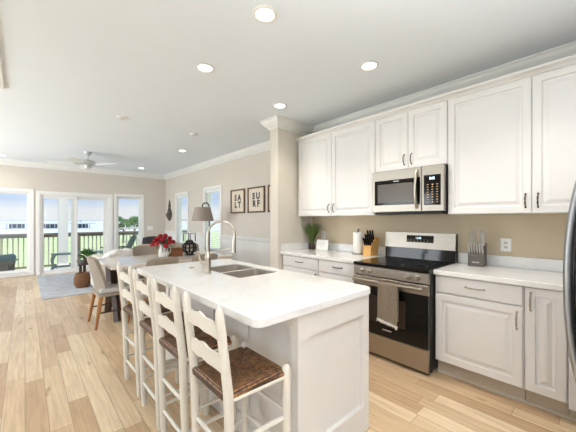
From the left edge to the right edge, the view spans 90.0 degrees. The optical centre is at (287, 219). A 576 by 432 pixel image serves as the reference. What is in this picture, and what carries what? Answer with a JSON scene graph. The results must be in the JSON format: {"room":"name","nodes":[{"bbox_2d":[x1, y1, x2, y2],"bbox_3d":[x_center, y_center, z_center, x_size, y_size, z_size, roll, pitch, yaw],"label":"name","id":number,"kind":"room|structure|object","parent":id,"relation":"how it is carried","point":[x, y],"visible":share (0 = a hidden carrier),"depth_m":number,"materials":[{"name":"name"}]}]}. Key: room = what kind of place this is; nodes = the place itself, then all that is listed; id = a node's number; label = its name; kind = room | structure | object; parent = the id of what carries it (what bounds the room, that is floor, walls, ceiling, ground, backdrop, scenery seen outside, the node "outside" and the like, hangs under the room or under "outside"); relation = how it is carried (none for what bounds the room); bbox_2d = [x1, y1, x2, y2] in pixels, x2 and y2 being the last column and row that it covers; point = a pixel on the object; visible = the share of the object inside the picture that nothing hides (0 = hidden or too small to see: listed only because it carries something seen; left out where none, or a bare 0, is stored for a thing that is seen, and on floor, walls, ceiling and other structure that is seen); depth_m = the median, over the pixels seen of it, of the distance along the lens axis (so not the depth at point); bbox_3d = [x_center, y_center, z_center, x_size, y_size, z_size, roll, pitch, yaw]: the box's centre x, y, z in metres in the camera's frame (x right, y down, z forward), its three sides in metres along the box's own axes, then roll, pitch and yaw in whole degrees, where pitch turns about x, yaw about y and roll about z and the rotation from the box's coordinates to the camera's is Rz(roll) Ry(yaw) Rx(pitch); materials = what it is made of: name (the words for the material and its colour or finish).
{"room":"kitchen","nodes":[
{"label":"kitchen","id":0,"kind":"room"},
{"bbox_2d":[0,165,165,278],"bbox_3d":[-6.296,-0.025,6.947,6.770,2.740,0.150,0,0,-42],"label":"wall","id":1,"kind":"structure","parent":0,"point":[38,179],"depth_m":7.78,"materials":[{"name":"beige paint"}]},
{"bbox_2d":[0,187,34,277],"bbox_3d":[-6.496,0.290,6.736,0.870,2.070,0.190,0,0,-42],"label":"window","id":2,"kind":"structure","parent":1,"relation":"in","point":[30,192],"depth_m":6.92,"materials":[{"name":"white paint"}]},
{"bbox_2d":[36,191,112,274],"bbox_3d":[-5.571,0.315,7.595,1.615,2.060,0.170,0,0,-42],"label":"door","id":3,"kind":"structure","parent":1,"relation":"in","point":[107,199],"depth_m":7.55,"materials":[{"name":"white paint"}]},
{"bbox_2d":[114,194,143,248],"bbox_3d":[-4.650,0.290,8.422,0.830,2.070,0.190,0,0,-42],"label":"window","id":4,"kind":"structure","parent":1,"relation":"in","point":[117,197],"depth_m":8.39,"materials":[{"name":"white paint"}]},
{"bbox_2d":[0,0,575,174],"bbox_3d":[-2.233,-1.470,2.497,6.770,0.150,12.200,0,0,-42],"label":"ceiling","id":5,"kind":"structure","parent":0,"point":[70,67],"depth_m":2.52,"materials":[{"name":"paint"}]},
{"bbox_2d":[0,58,4,89],"bbox_3d":[-2.739,-1.383,2.143,0.845,0.024,1.660,0,0,-42],"label":"attic hatch","id":6,"kind":"object","parent":5,"relation":"attached to","point":[2,85],"visible":1,"depth_m":2.81,"materials":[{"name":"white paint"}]},
{"bbox_2d":[46,151,118,177],"bbox_3d":[-4.140,-1.130,5.935,1.282,0.530,1.241,0,0,-42],"label":"ceiling fan","id":7,"kind":"object","parent":5,"relation":"hanging from","point":[86,163],"visible":1,"depth_m":5.81,"materials":[{"name":"silver metal"}]},
{"bbox_2d":[116,115,127,119],"bbox_3d":[-2.248,-1.382,3.900,0.130,0.026,0.130,0,0,-42],"label":"smoke detector","id":8,"kind":"object","parent":5,"relation":"attached to","point":[120,117],"visible":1,"depth_m":3.87,"materials":[{"name":"white plastic"}]},
{"bbox_2d":[195,62,214,72],"bbox_3d":[-0.759,-1.389,2.634,0.170,0.010,0.170,0,0,-42],"label":"recessed light","id":9,"kind":"object","parent":5,"relation":"in","point":[202,67],"visible":1,"depth_m":2.63,"materials":[{"name":"white paint"}]},
{"bbox_2d":[198,65,211,70],"bbox_3d":[-0.759,-1.393,2.634,0.120,0.003,0.120,0,0,-42],"label":"diffuser","id":10,"kind":"object","parent":9,"relation":"attached to","point":[200,67],"depth_m":2.63,"materials":[{"name":"white plastic"}]},
{"bbox_2d":[252,5,277,22],"bbox_3d":[-0.156,-1.389,1.950,0.170,0.010,0.170,0,0,-42],"label":"recessed light","id":11,"kind":"object","parent":5,"relation":"in","point":[261,13],"visible":1,"depth_m":1.94,"materials":[{"name":"white paint"}]},
{"bbox_2d":[256,8,273,20],"bbox_3d":[-0.156,-1.393,1.950,0.120,0.003,0.120,0,0,-42],"label":"diffuser","id":12,"kind":"object","parent":11,"relation":"attached to","point":[262,14],"depth_m":1.95,"materials":[{"name":"white plastic"}]},
{"bbox_2d":[273,103,286,108],"bbox_3d":[-0.098,-1.389,3.509,0.170,0.010,0.170,0,0,-42],"label":"recessed light","id":13,"kind":"object","parent":5,"relation":"in","point":[276,105],"visible":1,"depth_m":3.50,"materials":[{"name":"white paint"}]},
{"bbox_2d":[359,60,378,70],"bbox_3d":[0.732,-1.389,2.601,0.170,0.010,0.170,0,0,-42],"label":"recessed light","id":14,"kind":"object","parent":5,"relation":"in","point":[370,65],"visible":1,"depth_m":2.59,"materials":[{"name":"white paint"}]},
{"bbox_2d":[362,63,375,68],"bbox_3d":[0.732,-1.393,2.601,0.120,0.003,0.120,0,0,-42],"label":"diffuser","id":15,"kind":"object","parent":14,"relation":"attached to","point":[364,65],"depth_m":2.60,"materials":[{"name":"white plastic"}]},
{"bbox_2d":[0,270,575,431],"bbox_3d":[-2.233,1.405,2.497,6.770,0.120,12.200,0,0,-42],"label":"floor","id":16,"kind":"structure","parent":0,"point":[59,373],"depth_m":2.31,"materials":[{"name":"brown wood"}]},
{"bbox_2d":[37,271,93,299],"bbox_3d":[-4.094,1.338,6.675,2.545,0.014,2.660,0,0,-42],"label":"area rug","id":17,"kind":"object","parent":16,"relation":"on","point":[58,285],"visible":0.42,"depth_m":5.68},
{"bbox_2d":[74,272,90,287],"bbox_3d":[-4.086,1.188,5.721,0.280,0.286,0.280,0,0,-42],"label":"woven basket","id":18,"kind":"object","parent":17,"relation":"on","point":[81,279],"visible":1,"depth_m":5.62,"materials":[{"name":"brown wicker"}]},
{"bbox_2d":[77,260,87,271],"bbox_3d":[-3.982,1.105,6.466,1.160,0.451,0.680,0,0,-42],"label":"coffee table","id":19,"kind":"object","parent":17,"relation":"on","point":[81,262],"visible":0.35,"depth_m":5.96,"materials":[{"name":"brown wood"}]},
{"bbox_2d":[78,248,97,261],"bbox_3d":[-4.193,0.732,6.029,0.369,0.295,0.366,0,0,-42],"label":"potted plant","id":20,"kind":"object","parent":19,"relation":"on","point":[87,252],"visible":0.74,"depth_m":6.00,"materials":[{"name":"green plant"}]},
{"bbox_2d":[91,242,181,285],"bbox_3d":[-2.965,0.903,5.953,1.750,0.856,0.890,0,0,-42],"label":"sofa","id":21,"kind":"object","parent":17,"relation":"on","point":[177,244],"visible":0.05,"depth_m":5.57,"materials":[{"name":"beige fabric"}]},
{"bbox_2d":[101,248,130,271],"bbox_3d":[-3.147,0.733,5.329,0.488,0.396,0.280,0,0,-42],"label":"throw","id":22,"kind":"object","parent":21,"relation":"on","point":[125,252],"visible":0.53,"depth_m":5.25,"materials":[{"name":"white fabric"}]},
{"bbox_2d":[142,236,160,243],"bbox_3d":[-2.814,0.545,6.003,0.420,0.408,0.162,0,0,-41],"label":"throw pillow","id":23,"kind":"object","parent":21,"relation":"on","point":[146,240],"visible":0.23,"depth_m":5.93,"materials":[{"name":"grey fabric"}]},
{"bbox_2d":[86,256,130,329],"bbox_3d":[-2.342,0.903,3.818,0.550,0.889,0.454,0,0,-44],"label":"dining chair","id":24,"kind":"object","parent":16,"relation":"on","point":[101,289],"visible":0.81,"depth_m":3.60,"materials":[{"name":"beige fabric"}]},
{"bbox_2d":[93,282,129,293],"bbox_3d":[-2.303,0.890,3.857,0.440,0.060,0.450,0,0,-44],"label":"seat cushion","id":25,"kind":"object","parent":24,"relation":"on","point":[111,288],"depth_m":3.66,"materials":[{"name":"grey fabric"}]},
{"bbox_2d":[131,245,154,278],"bbox_3d":[-2.453,0.903,4.985,0.454,0.889,0.550,0,0,-42],"label":"dining chair","id":26,"kind":"object","parent":16,"relation":"on","point":[146,249],"visible":0.19,"depth_m":5.12,"materials":[{"name":"beige fabric"}]},
{"bbox_2d":[117,262,178,397],"bbox_3d":[-1.160,0.845,2.393,0.388,1.001,0.396,0,0,-44],"label":"stool","id":27,"kind":"object","parent":16,"relation":"on","point":[130,309],"visible":0.41,"depth_m":2.31,"materials":[{"name":"beige paint"}]},
{"bbox_2d":[141,257,178,332],"bbox_3d":[-1.686,0.903,3.728,0.454,0.889,0.550,0,0,-40],"label":"dining chair","id":28,"kind":"object","parent":16,"relation":"on","point":[161,260],"visible":0.19,"depth_m":3.51,"materials":[{"name":"beige fabric"}]},
{"bbox_2d":[98,251,232,321],"bbox_3d":[-1.899,0.974,4.549,1.750,0.778,1.000,0,0,-42],"label":"dining table","id":29,"kind":"object","parent":16,"relation":"on","point":[110,264],"visible":0.52,"depth_m":4.14,"materials":[{"name":"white wood"}]},
{"bbox_2d":[158,245,170,256],"bbox_3d":[-1.910,0.482,4.449,0.172,0.205,0.148,0,0,-6],"label":"vase","id":30,"kind":"object","parent":29,"relation":"on","point":[164,254],"visible":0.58,"depth_m":4.39,"materials":[{"name":"white ceramic"}]},
{"bbox_2d":[153,238,174,252],"bbox_3d":[-1.922,0.405,4.451,0.380,0.283,0.353,0,0,19],"label":"bouquet leaves","id":31,"kind":"object","parent":30,"relation":"in","point":[165,238],"visible":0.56,"depth_m":4.42,"materials":[{"name":"green plant"}]},
{"bbox_2d":[168,247,182,256],"bbox_3d":[-1.831,0.520,4.652,0.220,0.130,0.150,0,0,-34],"label":"wooden crate","id":32,"kind":"object","parent":29,"relation":"on","point":[175,252],"visible":0.71,"depth_m":4.60,"materials":[{"name":"brown wood"}]},
{"bbox_2d":[181,233,196,254],"bbox_3d":[-1.659,0.400,4.850,0.254,0.370,0.254,0,0,-2],"label":"lantern","id":33,"kind":"object","parent":29,"relation":"on","point":[189,249],"visible":0.99,"depth_m":4.80,"materials":[{"name":"metal"}]},
{"bbox_2d":[132,268,202,430],"bbox_3d":[-0.849,0.845,2.051,0.388,1.001,0.396,0,0,-42],"label":"stool","id":34,"kind":"object","parent":16,"relation":"on","point":[144,324],"visible":0.44,"depth_m":1.98,"materials":[{"name":"beige paint"}]},
{"bbox_2d":[180,243,198,250],"bbox_3d":[-1.811,0.903,5.571,0.454,0.889,0.550,0,0,-44],"label":"dining chair","id":35,"kind":"object","parent":16,"relation":"on","point":[197,249],"visible":0.03,"depth_m":5.78,"materials":[{"name":"beige fabric"}]},
{"bbox_2d":[151,277,236,431],"bbox_3d":[-0.574,0.845,1.751,0.388,1.001,0.396,0,0,-43],"label":"stool","id":36,"kind":"object","parent":16,"relation":"on","point":[175,342],"visible":0.69,"depth_m":1.66,"materials":[{"name":"beige paint"}]},
{"bbox_2d":[191,202,213,250],"bbox_3d":[-1.734,0.492,5.905,0.477,1.706,0.444,0,0,-42],"label":"floor lamp","id":37,"kind":"object","parent":16,"relation":"on","point":[202,213],"visible":0.78,"depth_m":5.74,"materials":[{"name":"grey fabric"}]},
{"bbox_2d":[192,253,217,261],"bbox_3d":[-1.288,0.903,4.126,0.454,0.889,0.550,0,0,-44],"label":"dining chair","id":38,"kind":"object","parent":16,"relation":"on","point":[214,256],"visible":0.06,"depth_m":3.90,"materials":[{"name":"beige fabric"}]},
{"bbox_2d":[182,291,290,431],"bbox_3d":[-0.256,0.845,1.402,0.388,1.001,0.396,0,0,-42],"label":"stool","id":39,"kind":"object","parent":16,"relation":"on","point":[236,374],"visible":1,"depth_m":1.35,"materials":[{"name":"beige paint"}]},
{"bbox_2d":[166,287,368,431],"bbox_3d":[-0.315,0.907,2.326,0.673,0.875,1.816,0,0,-42],"label":"kitchen island","id":40,"kind":"object","parent":16,"relation":"on","point":[326,350],"visible":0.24,"depth_m":1.65,"materials":[{"name":"paint"}]},
{"bbox_2d":[137,259,369,327],"bbox_3d":[-0.416,0.450,2.227,0.920,0.040,1.850,0,0,-42],"label":"island countertop","id":41,"kind":"structure","parent":40,"relation":"on","point":[264,300],"depth_m":1.78,"materials":[{"name":"white stone"}]},
{"bbox_2d":[197,220,235,273],"bbox_3d":[-0.580,0.216,2.345,0.312,0.427,0.060,0,0,-6],"label":"faucet","id":42,"kind":"object","parent":41,"relation":"on","point":[207,263],"visible":1,"depth_m":2.33,"materials":[{"name":"silver metal"}]},
{"bbox_2d":[204,265,274,277],"bbox_3d":[-0.433,0.542,2.495,0.381,0.210,0.636,0,0,-42],"label":"sink","id":43,"kind":"object","parent":41,"relation":"in","point":[239,271],"visible":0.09,"depth_m":2.59,"materials":[{"name":"metal"}]},
{"bbox_2d":[283,254,318,275],"bbox_3d":[0.364,0.909,3.956,0.663,0.872,0.654,0,0,-42],"label":"base cabinet","id":44,"kind":"object","parent":16,"relation":"on","point":[305,265],"visible":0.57,"depth_m":3.72,"materials":[{"name":"white paint"}]},
{"bbox_2d":[319,259,354,282],"bbox_3d":[0.784,0.909,3.496,0.663,0.872,0.586,0,0,-42],"label":"base cabinet","id":45,"kind":"object","parent":16,"relation":"on","point":[342,271],"visible":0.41,"depth_m":3.31,"materials":[{"name":"white paint"}]},
{"bbox_2d":[280,242,385,263],"bbox_3d":[0.560,0.400,3.747,0.660,0.140,1.258,0,0,-42],"label":"countertop","id":46,"kind":"structure","parent":45,"relation":"on","point":[338,252],"depth_m":3.81,"materials":[{"name":"white stone"}]},
{"bbox_2d":[302,223,320,249],"bbox_3d":[0.357,0.229,4.217,0.345,0.402,0.332,0,0,-42],"label":"potted grass","id":47,"kind":"object","parent":46,"relation":"on","point":[312,232],"depth_m":4.18,"materials":[{"name":"green plant"}]},
{"bbox_2d":[309,242,314,249],"bbox_3d":[0.347,0.380,4.217,0.092,0.100,0.092,0,0,-42],"label":"pot","id":48,"kind":"object","parent":47,"relation":"on","point":[311,244],"depth_m":4.18,"materials":[{"name":"clear glass"}]},
{"bbox_2d":[316,239,327,250],"bbox_3d":[0.487,0.354,4.091,0.190,0.149,0.045,0,0,40],"label":"place card","id":49,"kind":"object","parent":46,"relation":"on","point":[321,244],"visible":1,"depth_m":4.08,"materials":[{"name":"white paper"}]},
{"bbox_2d":[363,237,378,255],"bbox_3d":[1.012,0.318,3.504,0.190,0.224,0.105,0,0,-42],"label":"wooden knife block","id":50,"kind":"object","parent":46,"relation":"on","point":[372,250],"visible":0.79,"depth_m":3.46,"materials":[{"name":"brown wood"}]},
{"bbox_3d":[0.883,0.269,3.630,0.160,0.321,0.160,0,0,-42],"label":"paper towel holder","id":51,"kind":"object","parent":46,"relation":"on","visible":0},
{"bbox_2d":[353,232,362,252],"bbox_3d":[0.883,0.283,3.630,0.124,0.258,0.124,0,0,-42],"label":"paper towel roll","id":52,"kind":"object","parent":51,"relation":"on","point":[357,236],"visible":0.98,"depth_m":3.58,"materials":[{"name":"white paper"}]},
{"bbox_2d":[352,232,457,373],"bbox_3d":[1.182,0.743,2.945,0.792,1.205,0.759,0,0,-42],"label":"range","id":53,"kind":"object","parent":16,"relation":"on","point":[410,259],"visible":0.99,"depth_m":2.70,"materials":[{"name":"silver metal"}]},
{"bbox_2d":[377,281,398,329],"bbox_3d":[0.919,0.782,2.654,0.048,0.407,0.204,0,0,-42],"label":"dish towel","id":54,"kind":"object","parent":53,"relation":"hanging from","point":[388,293],"visible":1,"depth_m":2.63,"materials":[{"name":"beige fabric"}]},
{"bbox_2d":[354,256,454,273],"bbox_3d":[1.178,0.442,2.941,0.654,0.030,0.759,0,0,-42],"label":"cooktop","id":55,"kind":"object","parent":53,"relation":"in","point":[401,264],"depth_m":2.83,"materials":[{"name":"black glass"}]},
{"bbox_2d":[435,275,525,399],"bbox_3d":[1.703,0.909,2.490,0.663,0.872,0.607,0,0,-42],"label":"base cabinet","id":56,"kind":"object","parent":16,"relation":"on","point":[480,325],"visible":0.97,"depth_m":2.26,"materials":[{"name":"white paint"}]},
{"bbox_2d":[433,252,562,290],"bbox_3d":[1.903,0.400,2.276,0.660,0.140,1.194,0,0,-42],"label":"countertop","id":57,"kind":"structure","parent":56,"relation":"on","point":[521,271],"depth_m":2.40,"materials":[{"name":"white stone"}]},
{"bbox_2d":[468,242,486,266],"bbox_3d":[1.782,0.322,2.712,0.125,0.215,0.151,0,0,44],"label":"knife block","id":58,"kind":"object","parent":57,"relation":"on","point":[477,260],"visible":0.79,"depth_m":2.66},
{"bbox_2d":[469,232,472,244],"bbox_3d":[1.740,0.175,2.737,0.024,0.134,0.071,0,0,44],"label":"knife","id":59,"kind":"object","parent":58,"relation":"on","point":[470,233],"visible":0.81,"depth_m":2.72,"materials":[{"name":"metal"}]},
{"bbox_2d":[472,230,475,241],"bbox_3d":[1.762,0.163,2.728,0.024,0.144,0.074,0,0,44],"label":"knife","id":60,"kind":"object","parent":58,"relation":"on","point":[473,231],"visible":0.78,"depth_m":2.71,"materials":[{"name":"metal"}]},
{"bbox_2d":[479,229,481,244],"bbox_3d":[1.801,0.160,2.691,0.024,0.148,0.075,0,0,44],"label":"knife","id":61,"kind":"object","parent":58,"relation":"on","point":[480,230],"visible":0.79,"depth_m":2.68,"materials":[{"name":"metal"}]},
{"bbox_2d":[482,231,484,245],"bbox_3d":[1.811,0.173,2.669,0.024,0.139,0.072,0,0,44],"label":"knife","id":62,"kind":"object","parent":58,"relation":"on","point":[483,233],"visible":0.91,"depth_m":2.66,"materials":[{"name":"metal"}]},
{"bbox_2d":[438,369,575,421],"bbox_3d":[1.672,1.334,2.184,0.014,0.022,1.010,0,0,-42],"label":"trim","id":63,"kind":"structure","parent":16,"relation":"on","point":[548,410],"depth_m":2.17,"materials":[{"name":"white wood"}]},
{"bbox_2d":[525,286,569,415],"bbox_3d":[1.986,0.909,2.179,0.663,0.872,0.227,0,0,-42],"label":"base cabinet","id":64,"kind":"object","parent":16,"relation":"on","point":[546,347],"visible":0.89,"depth_m":1.98,"materials":[{"name":"white paint"}]},
{"bbox_2d":[563,181,575,381],"bbox_3d":[1.738,0.455,1.167,0.860,1.780,0.899,0,0,-42],"label":"fridge","id":65,"kind":"object","parent":16,"relation":"on","point":[569,255],"visible":1,"depth_m":1.43,"materials":[{"name":"metal"}]},
{"bbox_2d":[569,356,575,417],"bbox_3d":[1.968,0.909,1.833,0.091,0.872,0.254,0,0,-42],"label":"filler panel","id":66,"kind":"object","parent":16,"relation":"on","point":[572,384],"visible":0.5,"depth_m":1.89,"materials":[{"name":"white paint"}]},
{"bbox_2d":[270,128,311,269],"bbox_3d":[0.063,-0.025,4.262,0.700,2.740,0.170,0,0,-42],"label":"wall","id":67,"kind":"structure","parent":0,"point":[286,225],"depth_m":4.07,"materials":[{"name":"beige paint"}]},
{"bbox_2d":[166,150,575,262],"bbox_3d":[0.211,-0.025,4.729,0.150,2.740,11.900,0,0,-42],"label":"wall","id":68,"kind":"structure","parent":0,"point":[542,236],"depth_m":3.76,"materials":[{"name":"beige paint"}]},
{"bbox_2d":[166,200,171,220],"bbox_3d":[-3.651,-0.285,8.759,0.113,0.640,0.380,0,0,-42],"label":"wall ornament","id":69,"kind":"object","parent":68,"relation":"attached to","point":[169,212],"visible":1,"depth_m":8.73,"materials":[{"name":"metal"}]},
{"bbox_2d":[175,191,188,243],"bbox_3d":[-2.939,0.010,8.150,0.190,1.570,0.940,0,0,-42],"label":"window","id":70,"kind":"structure","parent":68,"relation":"in","point":[187,192],"depth_m":8.39,"materials":[{"name":"white paint"}]},
{"bbox_2d":[177,195,186,242],"bbox_3d":[-2.959,0.002,8.131,0.045,1.386,0.728,0,0,-42],"label":"window blind","id":71,"kind":"object","parent":70,"relation":"attached to","point":[179,197],"visible":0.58,"depth_m":8.27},
{"bbox_2d":[188,232,202,236],"bbox_3d":[-2.389,0.377,7.440,0.034,0.087,0.890,0,0,-42],"label":"trim","id":72,"kind":"structure","parent":68,"relation":"attached to","point":[197,234],"depth_m":7.33,"materials":[{"name":"white paint"}]},
{"bbox_2d":[202,185,221,252],"bbox_3d":[-1.739,0.000,6.835,0.190,1.590,0.920,0,0,-42],"label":"window","id":73,"kind":"structure","parent":68,"relation":"in","point":[206,196],"depth_m":7.06,"materials":[{"name":"white paint"}]},
{"bbox_2d":[206,189,219,249],"bbox_3d":[-1.759,-0.008,6.817,0.045,1.406,0.708,0,0,-42],"label":"window blind","id":74,"kind":"object","parent":73,"relation":"attached to","point":[216,190],"visible":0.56,"depth_m":6.71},
{"bbox_2d":[165,233,269,266],"bbox_3d":[-1.798,0.830,6.815,0.006,0.830,6.110,0,0,-42],"label":"wainscoting","id":75,"kind":"structure","parent":68,"relation":"attached to","point":[258,253],"depth_m":5.75,"materials":[{"name":"white paint"}]},
{"bbox_2d":[230,188,244,212],"bbox_3d":[-1.048,-0.387,5.973,0.028,0.492,0.524,0,0,-42],"label":"framed print","id":76,"kind":"object","parent":68,"relation":"attached to","point":[237,197],"visible":1,"depth_m":5.98,"materials":[{"name":"white paper"}]},
{"bbox_2d":[221,235,269,242],"bbox_3d":[-0.622,0.377,5.505,0.034,0.087,2.590,0,0,-42],"label":"trim","id":77,"kind":"structure","parent":68,"relation":"attached to","point":[241,238],"depth_m":5.67,"materials":[{"name":"white paint"}]},
{"bbox_2d":[247,186,264,212],"bbox_3d":[-0.612,-0.387,5.496,0.028,0.492,0.542,0,0,-42],"label":"framed print","id":78,"kind":"object","parent":68,"relation":"attached to","point":[255,195],"visible":1,"depth_m":5.49,"materials":[{"name":"white paper"}]},
{"bbox_2d":[268,185,269,211],"bbox_3d":[-0.180,-0.387,5.022,0.028,0.492,0.540,0,0,-42],"label":"framed print","id":79,"kind":"object","parent":68,"relation":"attached to","point":[268,185],"visible":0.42,"depth_m":5.19,"materials":[{"name":"brown wood"}]},
{"bbox_2d":[0,41,575,179],"bbox_3d":[-2.233,-1.331,2.497,6.470,0.128,11.900,0,0,-42],"label":"trim","id":80,"kind":"structure","parent":68,"relation":"attached to","point":[277,121],"depth_m":3.88,"materials":[{"name":"white paint"}]},
{"bbox_2d":[298,121,389,216],"bbox_3d":[0.679,-0.593,3.826,0.373,1.080,1.243,0,0,-42],"label":"upper cabinet","id":81,"kind":"object","parent":68,"relation":"attached to","point":[335,170],"visible":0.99,"depth_m":3.65,"materials":[{"name":"white paint"}]},
{"bbox_2d":[295,54,575,141],"bbox_3d":[1.326,-1.159,3.123,0.370,0.049,3.285,0,0,-42],"label":"crown molding","id":82,"kind":"structure","parent":81,"relation":"attached to","point":[570,60],"depth_m":2.62,"materials":[{"name":"white paint"}]},
{"bbox_2d":[376,100,447,171],"bbox_3d":[1.354,-0.831,3.087,0.373,0.604,0.755,0,0,-42],"label":"upper cabinet","id":83,"kind":"object","parent":68,"relation":"attached to","point":[418,137],"visible":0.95,"depth_m":2.94,"materials":[{"name":"white paint"}]},
{"bbox_2d":[372,163,447,214],"bbox_3d":[1.322,-0.293,3.057,0.464,0.464,0.752,0,0,-42],"label":"microwave","id":84,"kind":"object","parent":83,"relation":"attached to","point":[423,189],"visible":0.99,"depth_m":2.89,"materials":[{"name":"silver metal"}]},
{"bbox_2d":[500,238,511,251],"bbox_3d":[2.004,0.230,2.649,0.007,0.120,0.085,0,0,-42],"label":"wall outlet","id":85,"kind":"object","parent":68,"relation":"attached to","point":[505,244],"visible":1,"depth_m":2.65,"materials":[{"name":"white plastic"}]},
{"bbox_2d":[448,64,575,214],"bbox_3d":[2.020,-0.593,2.357,0.373,1.080,1.214,0,0,-42],"label":"upper cabinet","id":86,"kind":"object","parent":68,"relation":"attached to","point":[512,145],"visible":1,"depth_m":2.33,"materials":[{"name":"white paint"}]},
{"label":"outside","id":87,"kind":"structure","parent":0,"visible":0},
{"bbox_2d":[3,231,219,269],"bbox_3d":[-17.532,4.695,19.200,520.000,0.300,172.000,0,0,-42],"label":"lawn","id":88,"kind":"structure","parent":87,"point":[214,234],"depth_m":51.34,"materials":[{"name":"green plant"}]},
{"bbox_2d":[119,216,130,230],"bbox_3d":[-33.071,1.777,57.966,3.563,5.558,3.423,0,0,-42],"label":"tree","id":89,"kind":"object","parent":88,"relation":"on","point":[123,222],"visible":0.59,"depth_m":57.54,"materials":[{"name":"green plant"}]},
{"bbox_2d":[129,216,137,230],"bbox_3d":[-33.187,1.798,62.002,3.667,5.515,3.734,0,0,-42],"label":"tree","id":90,"kind":"object","parent":88,"relation":"on","point":[134,220],"visible":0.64,"depth_m":61.94,"materials":[{"name":"green plant"}]},
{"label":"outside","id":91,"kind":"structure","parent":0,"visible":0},
{"bbox_2d":[0,221,219,233],"bbox_3d":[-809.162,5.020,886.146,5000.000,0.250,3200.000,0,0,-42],"label":"buildings","id":92,"kind":"structure","parent":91,"point":[98,227],"depth_m":165.88},
{"bbox_2d":[0,222,26,228],"bbox_3d":[-155.260,3.045,165.000,14.000,3.700,9.600,0,0,-43],"label":"stilt house","id":93,"kind":"structure","parent":92,"relation":"on","point":[12,225],"depth_m":162.32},
{"bbox_2d":[44,222,57,228],"bbox_3d":[-136.354,3.045,165.000,14.000,3.700,9.600,0,0,-40],"label":"stilt house","id":94,"kind":"structure","parent":92,"relation":"on","point":[49,225],"depth_m":162.56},
{"bbox_2d":[0,220,102,221],"bbox_3d":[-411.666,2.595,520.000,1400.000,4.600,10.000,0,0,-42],"label":"causeway","id":95,"kind":"structure","parent":92,"relation":"on","point":[0,220],"depth_m":509.09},
{"bbox_2d":[68,222,95,227],"bbox_3d":[-121.597,3.045,170.000,13.000,3.700,9.600,0,0,-36],"label":"stilt house","id":96,"kind":"structure","parent":92,"relation":"on","point":[79,224],"depth_m":167.80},
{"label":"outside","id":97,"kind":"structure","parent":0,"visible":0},
{"bbox_3d":[-6.309,1.540,8.392,14.000,0.150,1.998,0,0,-42],"label":"deck","id":98,"kind":"object","parent":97,"visible":0},
{"bbox_2d":[0,254,18,270],"bbox_3d":[-7.279,0.977,6.987,0.971,0.975,0.700,0,0,-30],"label":"armchair","id":99,"kind":"object","parent":98,"relation":"on","point":[7,261],"visible":0.78,"depth_m":7.00,"materials":[{"name":"fabric"}]},
{"bbox_2d":[0,254,15,263],"bbox_3d":[-7.152,0.982,7.061,0.653,0.240,0.500,0,0,-30],"label":"seat cushion","id":100,"kind":"object","parent":99,"relation":"on","point":[11,258],"depth_m":7.03,"materials":[{"name":"teal fabric"}]},
{"bbox_2d":[57,199,68,268],"bbox_3d":[-6.700,0.055,8.575,0.280,2.820,0.310,0,0,-42],"label":"porch column","id":101,"kind":"structure","parent":98,"relation":"on","point":[62,203],"depth_m":8.48,"materials":[{"name":"white paint"}]},
{"bbox_2d":[50,250,102,269],"bbox_3d":[-6.044,1.203,8.368,1.358,0.536,0.410,0,0,-42],"label":"bench","id":102,"kind":"object","parent":98,"relation":"on","point":[53,255],"visible":0.52,"depth_m":8.04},
{"bbox_2d":[0,230,186,268],"bbox_3d":[-6.592,0.927,9.147,7.800,1.074,0.140,0,0,-42],"label":"deck railing","id":103,"kind":"object","parent":98,"relation":"on","point":[79,234],"visible":0.26,"depth_m":8.75,"materials":[{"name":"wood"}]},
{"bbox_2d":[100,234,136,248],"bbox_3d":[-5.580,0.977,9.530,0.971,0.975,0.700,0,0,-42],"label":"garden chair","id":104,"kind":"object","parent":98,"relation":"on","point":[133,237],"visible":0.39,"depth_m":9.69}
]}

